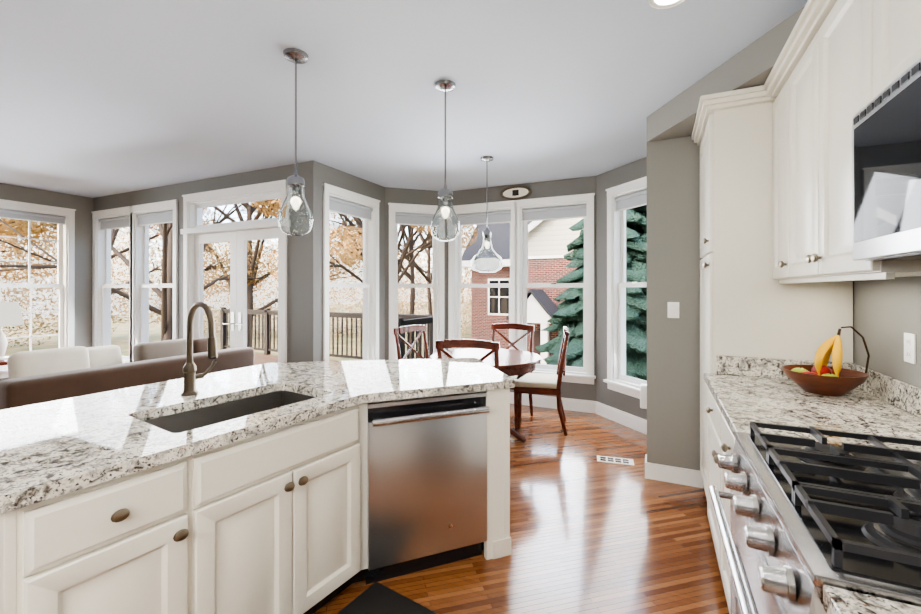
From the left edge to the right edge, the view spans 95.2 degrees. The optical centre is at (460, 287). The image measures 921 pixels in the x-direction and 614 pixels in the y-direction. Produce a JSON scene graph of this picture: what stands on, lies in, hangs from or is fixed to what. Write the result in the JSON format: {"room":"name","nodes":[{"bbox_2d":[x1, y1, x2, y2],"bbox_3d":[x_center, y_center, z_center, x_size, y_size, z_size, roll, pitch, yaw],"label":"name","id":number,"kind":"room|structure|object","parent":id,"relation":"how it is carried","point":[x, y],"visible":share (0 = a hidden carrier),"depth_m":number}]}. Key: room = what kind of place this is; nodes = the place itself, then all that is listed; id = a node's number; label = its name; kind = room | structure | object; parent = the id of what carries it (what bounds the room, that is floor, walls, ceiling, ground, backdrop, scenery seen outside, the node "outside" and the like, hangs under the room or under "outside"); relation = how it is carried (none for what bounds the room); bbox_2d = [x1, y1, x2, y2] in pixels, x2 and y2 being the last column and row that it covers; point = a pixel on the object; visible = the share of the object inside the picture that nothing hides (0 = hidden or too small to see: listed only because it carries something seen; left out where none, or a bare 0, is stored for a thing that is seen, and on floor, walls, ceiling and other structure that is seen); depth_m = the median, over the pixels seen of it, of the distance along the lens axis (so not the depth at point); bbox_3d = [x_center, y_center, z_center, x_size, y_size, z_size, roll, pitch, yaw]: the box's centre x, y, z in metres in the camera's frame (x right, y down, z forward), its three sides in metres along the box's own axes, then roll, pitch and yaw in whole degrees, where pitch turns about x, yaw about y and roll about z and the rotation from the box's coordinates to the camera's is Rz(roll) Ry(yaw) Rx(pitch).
{"room":"kitchen","nodes":[
{"label":"kitchen","id":0,"kind":"room"},
{"bbox_2d":[0,183,92,381],"bbox_3d":[-6.398,0.069,3.309,0.160,2.660,6.020,0,0,25],"label":"wall","id":1,"kind":"structure","parent":0,"point":[82,206],"depth_m":5.72},
{"bbox_2d":[0,199,75,378],"bbox_3d":[-5.702,0.010,4.733,0.215,2.141,2.140,0,0,25],"label":"window","id":2,"kind":"structure","parent":1,"relation":"in","point":[63,219],"depth_m":5.57},
{"bbox_2d":[93,163,300,361],"bbox_3d":[-3.396,0.073,5.140,4.050,2.660,0.160,0,0,25],"label":"wall","id":3,"kind":"structure","parent":0,"point":[161,193],"depth_m":4.64},
{"bbox_2d":[91,179,286,362],"bbox_3d":[-3.408,0.152,5.115,3.720,2.503,0.215,0,0,25],"label":"window","id":4,"kind":"structure","parent":3,"relation":"in","point":[137,220],"depth_m":4.99},
{"bbox_2d":[301,160,384,361],"bbox_3d":[-1.254,0.072,4.752,0.160,2.660,1.270,0,0,25],"label":"wall","id":5,"kind":"structure","parent":0,"point":[315,175],"depth_m":4.21},
{"bbox_2d":[0,0,807,197],"bbox_3d":[-2.318,-1.323,2.382,8.340,0.120,7.790,0,0,25],"label":"ceiling","id":6,"kind":"structure","parent":0,"point":[99,98],"depth_m":2.61},
{"bbox_2d":[278,48,312,235],"bbox_3d":[-0.890,-0.772,2.272,0.180,0.979,0.180,0,0,25],"label":"pendant light","id":7,"kind":"object","parent":6,"relation":"hanging from","point":[295,217],"visible":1,"depth_m":2.23},
{"bbox_2d":[431,80,459,240],"bbox_3d":[-0.094,-0.777,2.606,0.180,0.969,0.180,0,0,25],"label":"pendant light","id":8,"kind":"object","parent":6,"relation":"hanging from","point":[445,225],"visible":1,"depth_m":2.56},
{"bbox_2d":[470,156,503,272],"bbox_3d":[0.256,-0.704,4.064,0.320,1.109,0.320,0,0,25],"label":"pendant light","id":9,"kind":"object","parent":6,"relation":"hanging from","point":[487,258],"visible":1,"depth_m":3.99},
{"bbox_2d":[648,0,684,8],"bbox_3d":[0.903,-1.260,1.810,0.168,0.004,0.168,0,0,16],"label":"recessed light","id":10,"kind":"object","parent":6,"relation":"in","point":[660,4],"visible":1,"depth_m":1.84},
{"bbox_2d":[385,187,447,359],"bbox_3d":[-0.578,0.074,5.428,0.954,2.660,0.160,0,0,-17],"label":"wall","id":11,"kind":"structure","parent":0,"point":[411,196],"depth_m":5.30},
{"bbox_2d":[314,403,728,613],"bbox_3d":[-2.318,1.457,2.376,8.020,0.120,7.470,0,0,25],"label":"floor","id":12,"kind":"structure","parent":0,"point":[590,533],"depth_m":2.29},
{"bbox_2d":[0,356,8,365],"bbox_3d":[-5.174,1.102,4.721,0.500,0.600,0.500,0,0,25],"label":"side table","id":13,"kind":"object","parent":12,"relation":"on","point":[3,362],"visible":0.02,"depth_m":4.58},
{"bbox_2d":[0,302,23,359],"bbox_3d":[-5.174,0.481,4.723,0.380,0.640,0.380,0,0,25],"label":"table lamp","id":14,"kind":"object","parent":13,"relation":"on","point":[10,314],"visible":0.96,"depth_m":4.70},
{"bbox_2d":[0,337,253,409],"bbox_3d":[-2.896,0.925,3.657,0.970,0.950,1.800,0,0,25],"label":"sofa","id":15,"kind":"object","parent":12,"relation":"on","point":[40,376],"visible":0.4,"depth_m":3.17},
{"bbox_2d":[0,393,510,613],"bbox_3d":[-0.591,0.959,1.920,1.315,0.877,2.098,0,0,25],"label":"kitchen island","id":16,"kind":"object","parent":12,"relation":"on","point":[450,503],"depth_m":1.94},
{"bbox_2d":[0,358,514,613],"bbox_3d":[-0.719,0.502,2.042,1.678,0.040,2.266,0,0,25],"label":"island countertop","id":17,"kind":"structure","parent":16,"relation":"on","point":[172,521],"depth_m":1.46},
{"bbox_2d":[128,385,319,436],"bbox_3d":[-0.940,0.627,1.761,0.536,0.235,0.757,0,0,25],"label":"sink","id":18,"kind":"object","parent":17,"relation":"in","point":[201,416],"depth_m":1.86},
{"bbox_2d":[337,582,436,613],"bbox_3d":[-0.447,1.386,1.475,0.470,0.016,0.900,0,0,33],"label":"mat","id":19,"kind":"object","parent":12,"relation":"on","point":[376,598],"visible":0.91,"depth_m":1.83},
{"bbox_2d":[394,325,429,359],"bbox_3d":[-0.333,0.901,4.354,0.536,1.008,0.500,0,0,34],"label":"chair","id":20,"kind":"object","parent":12,"relation":"on","point":[405,329],"visible":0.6,"depth_m":4.45},
{"bbox_2d":[436,339,499,369],"bbox_3d":[0.106,0.899,3.461,0.500,1.008,0.536,0,0,13],"label":"chair","id":21,"kind":"object","parent":12,"relation":"on","point":[493,347],"visible":0.33,"depth_m":3.22},
{"bbox_2d":[430,348,541,441],"bbox_3d":[0.236,1.020,3.971,1.040,0.759,1.040,0,0,25],"label":"dining table","id":22,"kind":"object","parent":12,"relation":"on","point":[515,362],"visible":0.4,"depth_m":3.83},
{"bbox_2d":[491,323,533,427],"bbox_3d":[0.485,0.902,4.526,0.500,1.008,0.536,0,0,25],"label":"chair","id":23,"kind":"object","parent":12,"relation":"on","point":[517,326],"visible":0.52,"depth_m":4.67},
{"bbox_2d":[514,327,568,435],"bbox_3d":[0.824,0.901,4.268,0.536,1.008,0.500,0,0,13],"label":"chair","id":24,"kind":"object","parent":12,"relation":"on","point":[539,383],"visible":0.85,"depth_m":4.06},
{"bbox_2d":[597,455,633,465],"bbox_3d":[1.254,1.397,3.407,0.280,0.004,0.120,0,0,17],"label":"floor vent","id":25,"kind":"object","parent":12,"relation":"in","point":[616,460],"visible":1,"depth_m":3.40},
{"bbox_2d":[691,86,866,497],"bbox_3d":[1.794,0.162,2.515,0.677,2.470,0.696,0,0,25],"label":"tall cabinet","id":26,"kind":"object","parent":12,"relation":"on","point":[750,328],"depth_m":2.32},
{"bbox_2d":[707,380,920,581],"bbox_3d":[1.453,0.959,1.743,0.640,0.874,1.127,0,0,25],"label":"base cabinet","id":27,"kind":"object","parent":12,"relation":"on","point":[730,406],"depth_m":1.72},
{"bbox_2d":[781,326,869,395],"bbox_3d":[1.672,0.326,1.933,0.318,0.308,0.310,0,0,25],"label":"fruit bowl","id":28,"kind":"object","parent":27,"relation":"on","point":[820,377],"visible":1,"depth_m":1.88},
{"bbox_2d":[723,432,920,613],"bbox_3d":[1.033,0.942,0.895,0.682,0.905,0.760,0,0,25],"label":"oven range","id":29,"kind":"object","parent":12,"relation":"on","point":[764,573],"depth_m":0.90},
{"bbox_2d":[735,420,920,603],"bbox_3d":[1.041,0.454,0.892,0.665,0.070,0.760,0,0,25],"label":"cooktop","id":30,"kind":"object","parent":29,"relation":"on","point":[850,502],"depth_m":0.89},
{"bbox_2d":[823,604,862,613],"bbox_3d":[0.634,0.955,-0.013,0.642,0.874,1.217,0,0,25],"label":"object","id":31,"kind":"object","parent":12,"relation":"on","point":[827,609],"depth_m":0.63},
{"bbox_2d":[452,176,595,400],"bbox_3d":[0.710,0.073,5.165,1.992,2.660,0.182,0,0,25],"label":"wall","id":32,"kind":"structure","parent":0,"point":[572,186],"depth_m":4.86},
{"bbox_2d":[323,176,646,398],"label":"window","id":33,"kind":"structure","parent":32,"relation":"in","point":[517,215],"depth_m":5.01},
{"bbox_2d":[500,185,531,199],"bbox_3d":[0.667,-1.152,5.085,0.400,0.170,0.027,0,0,25],"label":"plaque","id":34,"kind":"object","parent":32,"relation":"attached to","point":[518,192],"visible":0.98,"depth_m":5.08},
{"bbox_2d":[510,392,595,412],"bbox_3d":[0.673,1.335,5.083,1.850,0.135,0.034,0,0,25],"label":"baseboard","id":35,"kind":"structure","parent":32,"relation":"attached to","point":[580,405],"depth_m":4.88},
{"bbox_2d":[596,157,646,419],"bbox_3d":[1.766,0.071,4.297,0.160,2.660,1.088,0,0,-21],"label":"wall","id":36,"kind":"structure","parent":0,"point":[631,171],"depth_m":4.58},
{"bbox_2d":[595,401,646,434],"bbox_3d":[1.675,1.334,4.286,0.014,0.135,0.898,0,0,-21],"label":"baseboard","id":37,"kind":"structure","parent":36,"relation":"attached to","point":[636,423],"depth_m":4.31},
{"bbox_2d":[647,136,703,487],"bbox_3d":[1.917,0.068,2.928,1.130,2.660,0.150,0,0,25],"label":"wall","id":38,"kind":"structure","parent":0,"point":[673,275],"depth_m":3.02},
{"bbox_2d":[668,302,678,317],"bbox_3d":[1.529,0.159,3.019,0.075,0.115,0.011,0,0,25],"label":"light switch","id":39,"kind":"object","parent":38,"relation":"attached to","point":[673,309],"visible":1,"depth_m":3.02},
{"bbox_2d":[645,454,702,487],"bbox_3d":[1.562,1.341,3.091,0.374,0.115,0.178,0,0,25],"label":"baseboard","id":40,"kind":"structure","parent":38,"relation":"attached to","point":[676,475],"depth_m":3.01},
{"bbox_2d":[647,6,804,141],"bbox_3d":[1.495,-1.171,2.217,0.969,0.183,1.499,0,0,25],"label":"soffit","id":41,"kind":"structure","parent":0,"point":[752,64],"depth_m":2.34},
{"bbox_2d":[853,276,920,387],"bbox_3d":[1.066,0.062,-0.040,0.160,2.660,6.270,0,0,25],"label":"wall","id":42,"kind":"structure","parent":0,"point":[886,314],"depth_m":1.81},
{"bbox_2d":[759,0,912,283],"bbox_3d":[1.562,-0.559,1.677,0.387,1.030,1.159,0,0,25],"label":"upper cabinet","id":43,"kind":"object","parent":42,"relation":"attached to","point":[810,180],"depth_m":1.83},
{"bbox_2d":[823,20,920,267],"bbox_3d":[1.179,-0.289,0.904,0.424,0.423,0.565,0,0,25],"label":"microwave","id":44,"kind":"object","parent":42,"relation":"attached to","point":[872,138],"depth_m":1.10},
{"bbox_2d":[839,0,920,275],"bbox_3d":[1.197,-0.561,0.896,0.387,1.030,0.565,0,0,25],"label":"upper cabinet","id":45,"kind":"object","parent":42,"relation":"attached to","point":[868,29],"depth_m":1.23},
{"bbox_2d":[904,333,915,363],"bbox_3d":[1.761,0.236,1.649,0.008,0.115,0.075,0,0,25],"label":"electrical outlet","id":46,"kind":"object","parent":42,"relation":"attached to","point":[909,348],"visible":1,"depth_m":1.64},
{"bbox_3d":[1.738,0.070,3.454,0.160,2.660,0.850,0,0,25],"label":"wall","id":47,"kind":"structure","parent":0,"visible":0},
{"bbox_2d":[640,384,646,408],"bbox_3d":[1.643,0.940,3.634,0.164,0.200,0.100,0,0,25],"label":"switch","id":48,"kind":"object","parent":47,"relation":"attached to","point":[643,396],"visible":0.48,"depth_m":3.61},
{"label":"outside","id":49,"kind":"structure","parent":0,"visible":0},
{"bbox_2d":[2,301,471,360],"bbox_3d":[12.016,4.397,49.498,140.000,0.200,140.000,0,0,25],"label":"ground","id":50,"kind":"structure","parent":49,"point":[120,336],"depth_m":36.24},
{"bbox_2d":[0,198,478,358],"bbox_3d":[-8.642,-2.240,13.621,19.356,12.953,32.430,0,0,25],"label":"autumn tree","id":51,"kind":"object","parent":50,"relation":"on","point":[350,232],"visible":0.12,"depth_m":12.41},
{"bbox_2d":[220,307,432,364],"bbox_3d":[-3.536,2.322,7.110,5.795,3.770,3.180,0,0,25],"label":"deck","id":52,"kind":"object","parent":50,"relation":"on","point":[267,356],"visible":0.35,"depth_m":8.29},
{"bbox_2d":[462,218,582,363],"bbox_3d":[7.031,-0.674,20.408,13.300,9.820,12.850,0,0,25],"label":"house","id":53,"kind":"structure","parent":50,"relation":"on","point":[549,241],"depth_m":17.28},
{"bbox_2d":[535,205,646,380],"bbox_3d":[8.289,-1.054,9.262,13.388,11.802,10.222,0,0,25],"label":"conifers","id":54,"kind":"object","parent":50,"relation":"on","point":[568,314],"visible":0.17,"depth_m":9.24},
{"bbox_2d":[0,205,476,346],"bbox_3d":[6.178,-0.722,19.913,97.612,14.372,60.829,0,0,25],"label":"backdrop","id":55,"kind":"structure","parent":49,"point":[467,272],"depth_m":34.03}
]}

